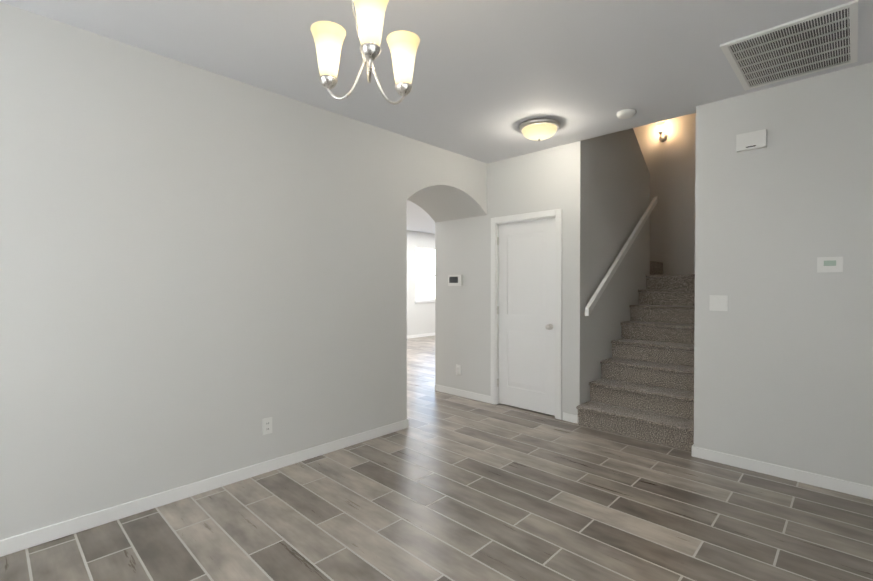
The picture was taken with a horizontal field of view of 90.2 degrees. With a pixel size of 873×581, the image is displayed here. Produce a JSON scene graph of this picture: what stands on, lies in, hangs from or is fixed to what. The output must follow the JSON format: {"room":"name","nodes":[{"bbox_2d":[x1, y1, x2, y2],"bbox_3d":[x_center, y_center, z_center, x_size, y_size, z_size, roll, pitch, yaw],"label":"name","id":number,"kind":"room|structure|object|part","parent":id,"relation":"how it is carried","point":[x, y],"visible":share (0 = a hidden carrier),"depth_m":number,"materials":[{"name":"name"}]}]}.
{"room":"empty dining room","nodes":[
{"label":"empty dining room","id":0,"kind":"room"},
{"bbox_2d":[0,2,486,539],"bbox_3d":[-1.893,-0.061,3.018,0.825,2.740,6.270,1,1,44],"label":"wall","id":1,"kind":"structure","parent":0,"point":[202,274],"depth_m":2.71,"materials":[{"name":"paint"}]},
{"bbox_2d":[0,419,407,556],"bbox_3d":[-1.951,1.275,2.368,0.013,0.082,4.830,1,1,44],"label":"baseboard","id":2,"kind":"structure","parent":1,"relation":"attached to","point":[20,542],"depth_m":2.69,"materials":[{"name":"paint"}]},
{"bbox_2d":[262,417,271,434],"bbox_3d":[-1.217,0.976,3.130,0.010,0.116,0.072,1,1,44],"label":"outlet","id":3,"kind":"object","parent":1,"relation":"attached to","point":[266,425],"visible":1,"depth_m":3.12,"materials":[{"name":"white plastic"}]},
{"bbox_2d":[407,230,434,335],"bbox_3d":[-3.175,-0.122,8.575,0.150,2.740,12.500,1,1,44],"label":"wall","id":4,"kind":"structure","parent":0,"point":[420,318],"depth_m":11.21,"materials":[{"name":"paint"}]},
{"bbox_2d":[407,333,434,338],"bbox_3d":[-3.116,1.208,8.533,0.013,0.082,12.100,1,1,44],"label":"baseboard","id":5,"kind":"structure","parent":4,"relation":"attached to","point":[420,335],"depth_m":11.33,"materials":[{"name":"paint"}]},
{"bbox_2d":[415,246,434,302],"bbox_3d":[0.079,-0.421,11.895,0.130,1.455,1.920,1,1,44],"label":"window","id":6,"kind":"structure","parent":4,"relation":"in","point":[425,300],"depth_m":11.46,"materials":[{"name":"glass"}]},
{"bbox_2d":[0,336,872,580],"bbox_3d":[0.140,1.343,5.401,9.650,0.120,12.500,1,1,44],"label":"floor","id":7,"kind":"structure","parent":0,"point":[443,486],"depth_m":2.50,"materials":[{"name":"grey tile"}]},
{"bbox_2d":[576,261,694,450],"bbox_3d":[2.382,0.266,5.347,2.170,2.035,3.150,1,1,44],"label":"carpeted stairs","id":8,"kind":"structure","parent":7,"relation":"on","point":[642,388],"depth_m":4.30,"materials":[{"name":"grey carpet"}]},
{"bbox_2d":[0,0,872,233],"bbox_3d":[0.140,-2.417,5.360,9.650,1.920,12.500,1,1,44],"label":"ceiling","id":9,"kind":"structure","parent":0,"point":[489,77],"depth_m":2.63,"materials":[{"name":"paint"}]},
{"bbox_2d":[311,0,419,104],"bbox_3d":[-0.214,-1.037,1.497,0.384,0.755,0.358,1,1,44],"label":"chandelier","id":10,"kind":"object","parent":9,"relation":"hanging from","point":[328,36],"visible":1,"depth_m":1.49,"materials":[{"name":"white glass"}]},
{"bbox_3d":[-0.377,-0.820,1.519,0.121,0.171,0.121,1,1,44],"label":"lamp shade","id":11,"kind":"part","parent":10,"relation":"part of","materials":[{"name":"beige glass"}]},
{"bbox_3d":[-0.201,-0.817,1.323,0.121,0.171,0.121,1,1,44],"label":"lamp shade","id":12,"kind":"part","parent":10,"relation":"part of","materials":[{"name":"beige glass"}]},
{"bbox_3d":[-0.120,-0.820,1.574,0.121,0.171,0.121,1,1,44],"label":"lamp shade","id":13,"kind":"part","parent":10,"relation":"part of","materials":[{"name":"beige glass"}]},
{"bbox_2d":[519,118,559,140],"bbox_3d":[0.895,-1.369,3.784,0.352,0.142,0.352,1,1,44],"label":"flush-mount light","id":14,"kind":"object","parent":9,"relation":"attached to","point":[538,129],"visible":1,"depth_m":3.68,"materials":[{"name":"white glass"}]},
{"bbox_3d":[0.895,-1.362,3.784,0.300,0.084,0.300,1,1,44],"label":"lamp shade","id":15,"kind":"part","parent":14,"relation":"part of","materials":[{"name":"beige glass"}]},
{"bbox_2d":[617,109,635,118],"bbox_3d":[1.530,-1.419,3.506,0.144,0.036,0.144,1,1,44],"label":"smoke detector","id":16,"kind":"object","parent":9,"relation":"attached to","point":[625,113],"visible":1,"depth_m":3.47,"materials":[{"name":"white plastic"}]},
{"bbox_2d":[720,0,857,90],"bbox_3d":[2.125,-1.419,2.606,0.575,0.016,0.790,1,1,44],"label":"ceiling vent","id":17,"kind":"object","parent":9,"relation":"in","point":[819,41],"visible":1,"depth_m":2.54,"materials":[{"name":"metal"}]},
{"bbox_2d":[435,144,568,419],"bbox_3d":[0.689,-0.083,4.975,1.830,2.740,0.130,1,1,44],"label":"wall","id":18,"kind":"structure","parent":0,"point":[537,181],"depth_m":5.04,"materials":[{"name":"paint"}]},
{"bbox_2d":[448,275,461,285],"bbox_3d":[0.229,-0.123,5.309,0.210,0.135,0.026,1,1,44],"label":"panel","id":19,"kind":"object","parent":18,"relation":"attached to","point":[454,280],"visible":1,"depth_m":5.29,"materials":[{"name":"white plastic"}]},
{"bbox_2d":[456,364,460,374],"bbox_3d":[0.263,0.967,5.298,0.075,0.124,0.040,1,1,44],"label":"outlet","id":20,"kind":"object","parent":18,"relation":"attached to","point":[458,369],"visible":1,"depth_m":5.28,"materials":[{"name":"white plastic"}]},
{"bbox_2d":[435,384,490,402],"bbox_3d":[0.299,1.243,5.265,0.888,0.082,0.013,1,1,44],"label":"baseboard","id":21,"kind":"structure","parent":18,"relation":"attached to","point":[466,394],"depth_m":5.23,"materials":[{"name":"paint"}]},
{"bbox_2d":[497,218,554,415],"bbox_3d":[0.948,0.267,4.664,0.729,2.023,0.104,1,1,44],"label":"door","id":22,"kind":"structure","parent":18,"relation":"in","point":[527,315],"depth_m":4.66,"materials":[{"name":"paint"}]},
{"bbox_3d":[0.692,0.243,4.914,0.013,1.690,0.036,1,1,44],"label":"door hinges","id":23,"kind":"part","parent":22,"relation":"part of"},
{"bbox_3d":[1.148,0.373,4.449,0.064,0.064,0.070,1,1,44],"label":"knob","id":24,"kind":"part","parent":22,"relation":"part of","materials":[{"name":"silver metal"}]},
{"bbox_2d":[491,209,561,419],"bbox_3d":[0.978,0.234,4.689,0.874,2.112,0.146,1,1,44],"label":"door frame","id":25,"kind":"structure","parent":18,"relation":"attached to","point":[557,213],"depth_m":4.59,"materials":[{"name":"paint"}]},
{"bbox_2d":[563,412,577,423],"bbox_3d":[1.328,1.254,4.275,0.183,0.082,0.013,1,1,44],"label":"baseboard","id":26,"kind":"structure","parent":18,"relation":"attached to","point":[569,417],"depth_m":4.28,"materials":[{"name":"paint"}]},
{"bbox_2d":[568,128,649,414],"bbox_3d":[2.032,-0.815,4.958,0.120,4.206,1.980,1,1,44],"label":"wall","id":27,"kind":"structure","parent":0,"point":[609,189],"depth_m":4.56,"materials":[{"name":"paint"}]},
{"bbox_2d":[584,196,657,315],"bbox_3d":[2.103,-0.476,4.880,0.095,1.437,1.980,1,1,44],"label":"handrail","id":28,"kind":"object","parent":27,"relation":"attached to","point":[597,294],"visible":1,"depth_m":4.67,"materials":[{"name":"paint"}]},
{"bbox_2d":[633,113,695,274],"bbox_3d":[3.516,-0.979,6.512,2.410,4.500,0.120,1,1,44],"label":"wall","id":29,"kind":"structure","parent":0,"point":[670,160],"depth_m":6.44,"materials":[{"name":"paint"}]},
{"bbox_2d":[656,122,666,141],"bbox_3d":[3.336,-2.352,6.454,0.133,0.243,0.192,1,1,44],"label":"sconce","id":30,"kind":"object","parent":29,"relation":"attached to","point":[660,128],"visible":1,"depth_m":6.42,"materials":[{"name":"white glass"}]},
{"bbox_3d":[3.316,-2.405,6.432,0.133,0.137,0.133,1,1,44],"label":"lamp shade","id":31,"kind":"part","parent":30,"relation":"part of","materials":[{"name":"beige glass"}]},
{"bbox_2d":[694,62,872,485],"bbox_3d":[2.820,-0.058,2.723,2.095,2.740,0.120,1,1,44],"label":"wall","id":32,"kind":"structure","parent":0,"point":[783,360],"depth_m":3.00,"materials":[{"name":"paint"}]},
{"bbox_2d":[709,295,727,310],"bbox_3d":[2.134,0.096,3.292,0.117,0.117,0.013,1,1,44],"label":"switch plate","id":33,"kind":"object","parent":32,"relation":"attached to","point":[718,302],"visible":1,"depth_m":3.29,"materials":[{"name":"white plastic"}]},
{"bbox_2d":[736,129,766,151],"bbox_3d":[2.270,-1.079,3.135,0.175,0.120,0.034,1,1,44],"label":"door chime","id":34,"kind":"object","parent":32,"relation":"attached to","point":[751,140],"visible":0.96,"depth_m":3.12,"materials":[{"name":"white plastic"}]},
{"bbox_2d":[691,446,872,499],"bbox_3d":[2.697,1.271,2.763,1.908,0.082,0.013,1,1,44],"label":"baseboard","id":35,"kind":"structure","parent":32,"relation":"attached to","point":[839,485],"depth_m":3.01,"materials":[{"name":"paint"}]},
{"bbox_2d":[817,257,842,272],"bbox_3d":[2.580,-0.170,2.852,0.125,0.100,0.024,1,1,44],"label":"thermostat","id":36,"kind":"object","parent":32,"relation":"attached to","point":[829,264],"visible":0.96,"depth_m":2.84,"materials":[{"name":"white plastic"}]}
]}

